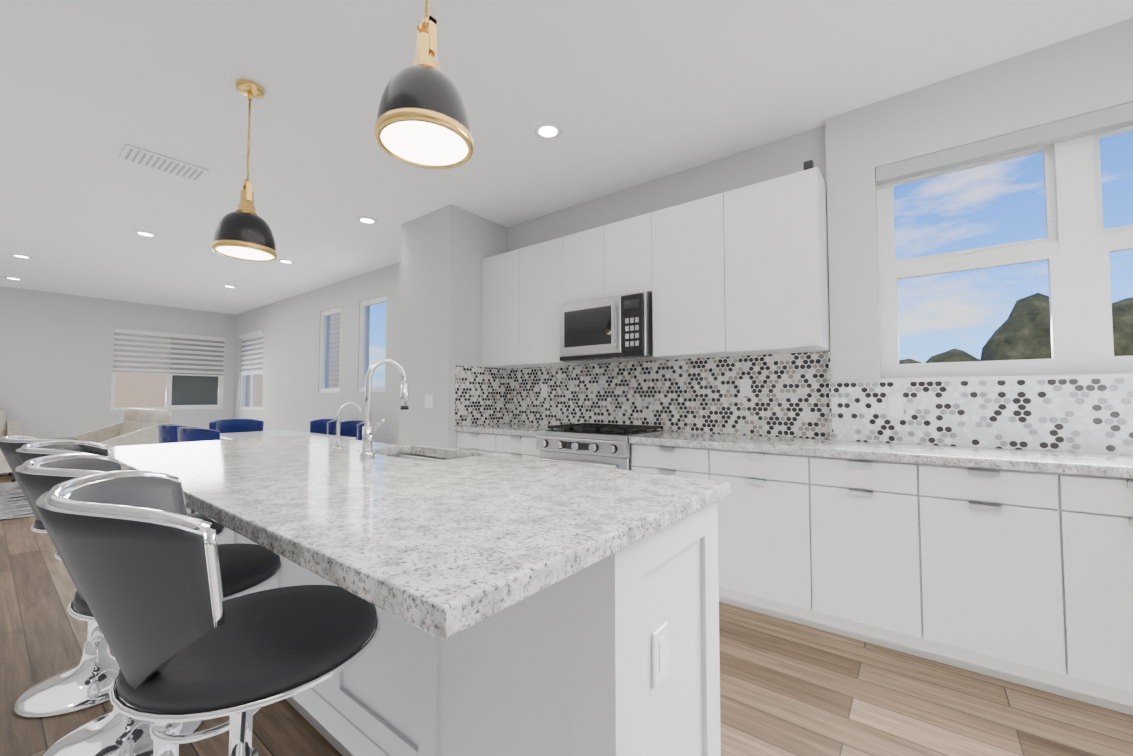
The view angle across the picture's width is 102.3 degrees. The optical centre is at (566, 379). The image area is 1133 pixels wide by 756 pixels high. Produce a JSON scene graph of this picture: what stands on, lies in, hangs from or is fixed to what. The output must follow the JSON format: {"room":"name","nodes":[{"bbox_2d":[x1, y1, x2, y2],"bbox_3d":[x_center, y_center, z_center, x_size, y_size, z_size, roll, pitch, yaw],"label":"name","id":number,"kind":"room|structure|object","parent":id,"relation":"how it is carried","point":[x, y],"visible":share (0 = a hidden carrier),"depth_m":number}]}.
{"room":"dining room and kitchen","nodes":[
{"label":"dining room and kitchen","id":0,"kind":"room"},
{"bbox_2d":[0,286,235,438],"bbox_3d":[-9.051,-0.004,6.675,0.160,2.900,7.000,-2,-3,38],"label":"wall","id":1,"kind":"structure","parent":0,"point":[56,351],"depth_m":7.61},
{"bbox_2d":[110,329,224,409],"bbox_3d":[-7.486,-0.156,8.651,0.070,1.440,1.630,-2,-3,38],"label":"window","id":2,"kind":"structure","parent":1,"relation":"in","point":[192,392],"depth_m":8.88},
{"bbox_2d":[112,328,224,376],"bbox_3d":[-7.446,-0.482,8.633,0.060,0.786,1.610,-2,-3,38],"label":"window blind","id":3,"kind":"object","parent":2,"relation":"attached to","point":[139,352],"visible":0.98,"depth_m":8.56},
{"bbox_2d":[398,204,506,452],"bbox_3d":[-1.120,-0.089,4.509,0.770,2.900,0.700,-2,-3,38],"label":"wall","id":4,"kind":"structure","parent":0,"point":[446,250],"depth_m":4.20},
{"bbox_2d":[425,395,432,407],"bbox_3d":[-1.254,0.197,4.153,0.120,0.120,0.009,-2,-3,38],"label":"switch plates","id":5,"kind":"object","parent":4,"relation":"attached to","point":[428,401],"visible":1,"depth_m":4.15},
{"bbox_2d":[233,125,880,444],"bbox_3d":[-1.757,-0.049,5.546,13.070,2.900,0.160,-2,-3,38],"label":"wall","id":6,"kind":"structure","parent":0,"point":[293,399],"depth_m":6.17},
{"bbox_2d":[240,374,262,409],"bbox_3d":[-6.061,-0.168,8.856,1.200,1.480,0.070,-2,-3,38],"label":"window","id":7,"kind":"structure","parent":6,"relation":"in","point":[242,395],"depth_m":8.86},
{"bbox_2d":[240,330,263,374],"bbox_3d":[-6.092,-0.504,8.830,1.180,0.807,0.060,-2,-3,38],"label":"window blind","id":8,"kind":"object","parent":6,"relation":"attached to","point":[252,352],"visible":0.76,"depth_m":8.81},
{"bbox_2d":[319,295,386,392],"bbox_3d":[-3.059,-0.450,6.536,1.900,1.260,0.070,-2,-3,38],"label":"window","id":9,"kind":"structure","parent":6,"relation":"in","point":[362,345],"depth_m":6.36},
{"bbox_2d":[455,365,502,425],"bbox_3d":[-0.802,0.151,4.272,0.010,0.540,0.592,-2,-3,38],"label":"backsplash","id":10,"kind":"structure","parent":6,"relation":"attached to","point":[478,390],"depth_m":4.24},
{"bbox_2d":[481,248,520,368],"bbox_3d":[-0.508,-0.634,4.287,0.488,1.030,0.327,-2,-3,38],"label":"upper cabinet","id":11,"kind":"object","parent":6,"relation":"attached to","point":[501,273],"depth_m":4.14},
{"bbox_2d":[517,236,585,367],"bbox_3d":[-0.123,-0.646,3.988,0.488,1.030,0.327,-2,-3,38],"label":"upper cabinet","id":12,"kind":"object","parent":6,"relation":"attached to","point":[542,264],"depth_m":3.85},
{"bbox_2d":[565,225,604,303],"bbox_3d":[0.229,-0.889,3.725,0.401,0.565,0.327,-2,-3,38],"label":"upper cabinet","id":13,"kind":"object","parent":6,"relation":"attached to","point":[584,250],"depth_m":3.58},
{"bbox_2d":[605,212,652,296],"bbox_3d":[0.545,-0.898,3.480,0.399,0.565,0.327,-2,-3,38],"label":"upper cabinet","id":14,"kind":"object","parent":6,"relation":"attached to","point":[628,242],"depth_m":3.34},
{"bbox_2d":[560,291,663,363],"bbox_3d":[0.349,-0.378,3.533,0.760,0.451,0.452,-2,-3,38],"label":"microwave","id":15,"kind":"object","parent":14,"relation":"attached to","point":[618,328],"visible":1,"depth_m":3.35},
{"bbox_2d":[503,351,826,438],"bbox_3d":[0.507,0.127,3.655,2.835,0.540,0.038,-2,-3,38],"label":"backsplash","id":16,"kind":"structure","parent":6,"relation":"attached to","point":[800,395],"depth_m":3.38},
{"bbox_2d":[649,192,729,359],"bbox_3d":[0.904,-0.677,3.192,0.510,1.030,0.327,-2,-3,38],"label":"upper cabinet","id":17,"kind":"object","parent":6,"relation":"attached to","point":[688,294],"depth_m":3.05},
{"bbox_2d":[725,160,830,355],"bbox_3d":[1.318,-0.715,2.872,0.538,1.080,0.327,-2,-3,38],"label":"upper cabinet","id":18,"kind":"object","parent":6,"relation":"attached to","point":[743,271],"depth_m":2.72},
{"bbox_2d":[0,474,1132,755],"bbox_3d":[-3.952,1.349,2.661,13.070,0.120,7.320,-2,-3,38],"label":"floor","id":19,"kind":"structure","parent":0,"point":[790,688],"depth_m":1.78},
{"bbox_2d":[0,409,21,481],"bbox_3d":[-8.395,0.930,6.382,1.090,1.011,0.980,-2,-3,38],"label":"armchair","id":20,"kind":"object","parent":19,"relation":"on","point":[10,427],"visible":0.56,"depth_m":6.74},
{"bbox_2d":[0,481,34,520],"bbox_3d":[-6.553,1.385,5.345,2.950,0.020,2.950,-2,-3,38],"label":"rug","id":21,"kind":"object","parent":19,"relation":"on","point":[14,503],"visible":0.28,"depth_m":5.02},
{"bbox_2d":[42,437,77,439],"bbox_3d":[-6.474,1.070,5.745,0.520,0.639,0.380,-2,-3,38],"label":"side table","id":22,"kind":"object","parent":21,"relation":"on","point":[68,438],"visible":0.15,"depth_m":5.85},
{"bbox_2d":[72,408,183,446],"bbox_3d":[-6.218,0.903,6.244,2.000,1.011,1.090,-2,-3,38],"label":"sofa","id":23,"kind":"object","parent":21,"relation":"on","point":[137,426],"visible":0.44,"depth_m":6.07},
{"bbox_2d":[0,436,119,717],"bbox_3d":[-1.971,0.743,1.913,0.584,1.032,0.544,-1,-2,24],"label":"bar stool","id":24,"kind":"object","parent":19,"relation":"on","point":[86,681],"visible":0.29,"depth_m":1.78},
{"bbox_2d":[15,440,226,755],"bbox_3d":[-1.540,0.731,1.610,0.584,1.032,0.544,-2,-3,43],"label":"bar stool","id":25,"kind":"object","parent":19,"relation":"on","point":[115,731],"visible":0.15,"depth_m":1.53},
{"bbox_2d":[15,454,283,755],"bbox_3d":[-1.082,0.716,1.229,0.584,1.032,0.544,-2,-3,41],"label":"bar stool","id":26,"kind":"object","parent":19,"relation":"on","point":[245,568],"visible":0.4,"depth_m":1.20},
{"bbox_2d":[158,424,188,443],"bbox_3d":[-4.035,0.927,4.896,0.603,0.902,0.540,-2,-3,38],"label":"dining chair","id":27,"kind":"object","parent":19,"relation":"on","point":[167,433],"visible":0.15,"depth_m":4.64},
{"bbox_2d":[177,427,219,512],"bbox_3d":[-3.443,0.909,4.436,0.603,0.902,0.540,-2,-3,38],"label":"dining chair","id":28,"kind":"object","parent":19,"relation":"on","point":[190,434],"visible":0.23,"depth_m":4.20},
{"bbox_2d":[36,470,380,755],"bbox_3d":[-0.661,0.703,0.909,0.544,1.032,0.584,2,-3,-44],"label":"bar stool","id":29,"kind":"object","parent":19,"relation":"on","point":[138,549],"visible":0.96,"depth_m":0.74},
{"bbox_2d":[209,419,263,432],"bbox_3d":[-4.229,0.966,5.868,0.540,0.902,0.603,-2,-3,38],"label":"dining chair","id":30,"kind":"object","parent":19,"relation":"on","point":[235,425],"visible":0.1,"depth_m":6.03},
{"bbox_2d":[220,430,355,439],"bbox_3d":[-3.281,1.008,5.130,1.840,0.755,0.920,-2,-3,38],"label":"dining table","id":31,"kind":"object","parent":19,"relation":"on","point":[244,435],"visible":0.27,"depth_m":5.31},
{"bbox_2d":[310,419,340,434],"bbox_3d":[-3.238,0.968,5.922,0.603,0.902,0.540,-2,-3,38],"label":"dining chair","id":32,"kind":"object","parent":19,"relation":"on","point":[324,426],"visible":0.19,"depth_m":6.11},
{"bbox_2d":[340,420,364,440],"bbox_3d":[-2.646,0.950,5.463,0.603,0.902,0.540,-2,-3,38],"label":"dining chair","id":33,"kind":"object","parent":19,"relation":"on","point":[352,428],"visible":0.08,"depth_m":5.67},
{"bbox_2d":[217,446,720,755],"bbox_3d":[-0.789,0.818,2.015,2.797,0.890,0.718,-2,-3,38],"label":"kitchen island","id":34,"kind":"object","parent":19,"relation":"on","point":[527,607],"depth_m":1.11},
{"bbox_2d":[108,435,729,645],"bbox_3d":[-0.957,0.346,1.837,2.860,0.040,1.050,-2,-3,38],"label":"island countertop","id":35,"kind":"structure","parent":34,"relation":"on","point":[443,548],"depth_m":1.03},
{"bbox_2d":[457,431,494,451],"bbox_3d":[-0.591,0.901,4.113,0.499,0.890,0.607,-2,-3,38],"label":"base cabinet","id":36,"kind":"object","parent":19,"relation":"on","point":[471,440],"depth_m":3.88},
{"bbox_2d":[495,435,540,459],"bbox_3d":[-0.199,0.889,3.809,0.495,0.890,0.607,-2,-3,38],"label":"base cabinet","id":37,"kind":"object","parent":19,"relation":"on","point":[515,446],"depth_m":3.58},
{"bbox_2d":[455,423,556,438],"bbox_3d":[-0.406,0.430,3.966,0.995,0.040,0.623,-2,-3,38],"label":"countertop","id":38,"kind":"structure","parent":37,"relation":"on","point":[504,428],"depth_m":3.79},
{"bbox_2d":[536,423,669,470],"bbox_3d":[0.265,0.831,3.377,0.762,0.972,0.700,-2,-3,38],"label":"range","id":39,"kind":"object","parent":19,"relation":"on","point":[599,445],"visible":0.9,"depth_m":3.16},
{"bbox_2d":[632,443,710,479],"bbox_3d":[0.808,0.858,3.028,0.516,0.890,0.607,-2,-3,38],"label":"base cabinet","id":40,"kind":"object","parent":19,"relation":"on","point":[694,462],"depth_m":2.78},
{"bbox_2d":[711,451,814,627],"bbox_3d":[1.218,0.845,2.711,0.520,0.890,0.607,-2,-3,38],"label":"base cabinet","id":41,"kind":"object","parent":19,"relation":"on","point":[766,532],"depth_m":2.45},
{"bbox_2d":[811,455,926,658],"bbox_3d":[1.575,0.833,2.389,0.440,0.890,0.537,-2,-3,38],"label":"base cabinet","id":42,"kind":"object","parent":19,"relation":"on","point":[867,515],"depth_m":2.16},
{"bbox_2d":[923,463,1074,698],"bbox_3d":[1.923,0.822,2.119,0.440,0.890,0.537,-2,-3,38],"label":"base cabinet","id":43,"kind":"object","parent":19,"relation":"on","point":[1014,565],"depth_m":1.89},
{"bbox_2d":[629,431,1132,478],"bbox_3d":[1.514,0.371,2.478,2.332,0.040,0.623,-2,-3,38],"label":"countertop","id":44,"kind":"structure","parent":43,"relation":"on","point":[995,459],"depth_m":2.15},
{"bbox_2d":[1067,475,1132,714],"bbox_3d":[2.271,0.811,1.850,0.440,0.890,0.537,-2,-3,38],"label":"base cabinet","id":45,"kind":"object","parent":19,"relation":"on","point":[1099,510],"depth_m":1.72},
{"bbox_2d":[0,0,1132,314],"bbox_3d":[-3.952,-1.669,2.780,13.070,0.120,7.320,-2,-3,38],"label":"ceiling","id":46,"kind":"structure","parent":0,"point":[624,94],"depth_m":2.66},
{"bbox_2d":[4,276,23,279],"bbox_3d":[-7.946,-1.453,6.558,0.187,0.012,0.187,-1,-3,29],"label":"recessed light","id":47,"kind":"object","parent":46,"relation":"in","point":[12,278],"depth_m":6.54},
{"bbox_2d":[10,253,32,258],"bbox_3d":[-6.597,-1.494,5.524,0.187,0.012,0.187,-1,-3,32],"label":"recessed light","id":48,"kind":"object","parent":46,"relation":"in","point":[12,254],"depth_m":5.52},
{"bbox_2d":[133,230,156,236],"bbox_3d":[-4.399,-1.524,4.768,0.187,0.012,0.187,-1,-3,29],"label":"recessed light","id":49,"kind":"object","parent":46,"relation":"in","point":[140,232],"depth_m":4.75},
{"bbox_2d":[118,144,208,181],"bbox_3d":[-2.944,-1.578,3.349,0.280,0.016,0.460,-2,-3,38],"label":"ceiling vent","id":50,"kind":"object","parent":46,"relation":"in","point":[143,157],"visible":0.96,"depth_m":3.32},
{"bbox_2d":[222,285,236,287],"bbox_3d":[-5.182,-1.435,7.020,0.187,0.012,0.187,-1,-3,32],"label":"recessed light","id":51,"kind":"object","parent":46,"relation":"in","point":[229,286],"depth_m":7.01},
{"bbox_2d":[212,79,276,261],"bbox_3d":[-1.750,-1.152,2.506,0.294,0.934,0.294,-2,-3,38],"label":"pendant lamp","id":52,"kind":"object","parent":46,"relation":"hanging from","point":[243,231],"visible":1,"depth_m":2.45},
{"bbox_2d":[277,259,294,263],"bbox_3d":[-3.523,-1.486,5.733,0.187,0.012,0.187,-1,-3,32],"label":"recessed light","id":53,"kind":"object","parent":46,"relation":"in","point":[287,261],"depth_m":5.72},
{"bbox_2d":[357,216,377,223],"bbox_3d":[-1.923,-1.538,4.404,0.187,0.012,0.187,-1,-3,29],"label":"recessed light","id":54,"kind":"object","parent":46,"relation":"in","point":[364,219],"depth_m":4.39},
{"bbox_2d":[374,0,473,168],"bbox_3d":[-0.439,-1.194,1.439,0.294,0.934,0.294,-2,-3,38],"label":"pendant lamp","id":55,"kind":"object","parent":46,"relation":"hanging from","point":[423,120],"visible":1,"depth_m":1.35},
{"bbox_2d":[533,121,562,138],"bbox_3d":[-0.119,-1.597,2.929,0.187,0.012,0.187,-1,-2,14],"label":"recessed light","id":56,"kind":"object","parent":46,"relation":"in","point":[547,129],"depth_m":2.91},
{"bbox_2d":[825,18,1132,454],"bbox_3d":[2.413,-0.182,2.167,2.015,2.900,0.070,-2,-3,38],"label":"wall","id":57,"kind":"structure","parent":0,"point":[1088,72],"depth_m":2.53},
{"bbox_2d":[823,350,1132,454],"bbox_3d":[2.383,0.067,2.128,2.025,0.540,0.018,-2,-3,38],"label":"backsplash","id":58,"kind":"structure","parent":57,"relation":"attached to","point":[1067,415],"depth_m":2.31},
{"bbox_2d":[876,102,1132,381],"bbox_3d":[2.449,-0.626,2.203,1.560,1.250,0.167,-2,-3,38],"label":"window","id":59,"kind":"structure","parent":57,"relation":"in","point":[1077,245],"depth_m":2.24},
{"label":"outside","id":60,"kind":"structure","parent":0,"visible":0},
{"bbox_3d":[26.688,5.671,33.799,180.000,0.300,200.000,-2,-3,38],"label":"ground","id":61,"kind":"structure","parent":60,"visible":0},
{"bbox_2d":[114,373,262,407],"bbox_3d":[-12.109,-0.710,9.077,2.300,10.500,11.000,-2,-3,38],"label":"neighbour left","id":62,"kind":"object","parent":61,"relation":"on","point":[138,390],"depth_m":10.38},
{"bbox_2d":[329,313,340,387],"bbox_3d":[-18.797,-0.355,24.392,29.950,11.000,0.600,-2,-3,38],"label":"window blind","id":63,"kind":"object","parent":61,"relation":"on","point":[334,359],"depth_m":15.59},
{"bbox_2d":[899,293,1132,363],"bbox_3d":[37.169,5.850,31.578,86.460,19.743,36.426,-2,-3,38],"label":"hills","id":64,"kind":"structure","parent":61,"relation":"on","point":[1022,331],"depth_m":22.25}
]}

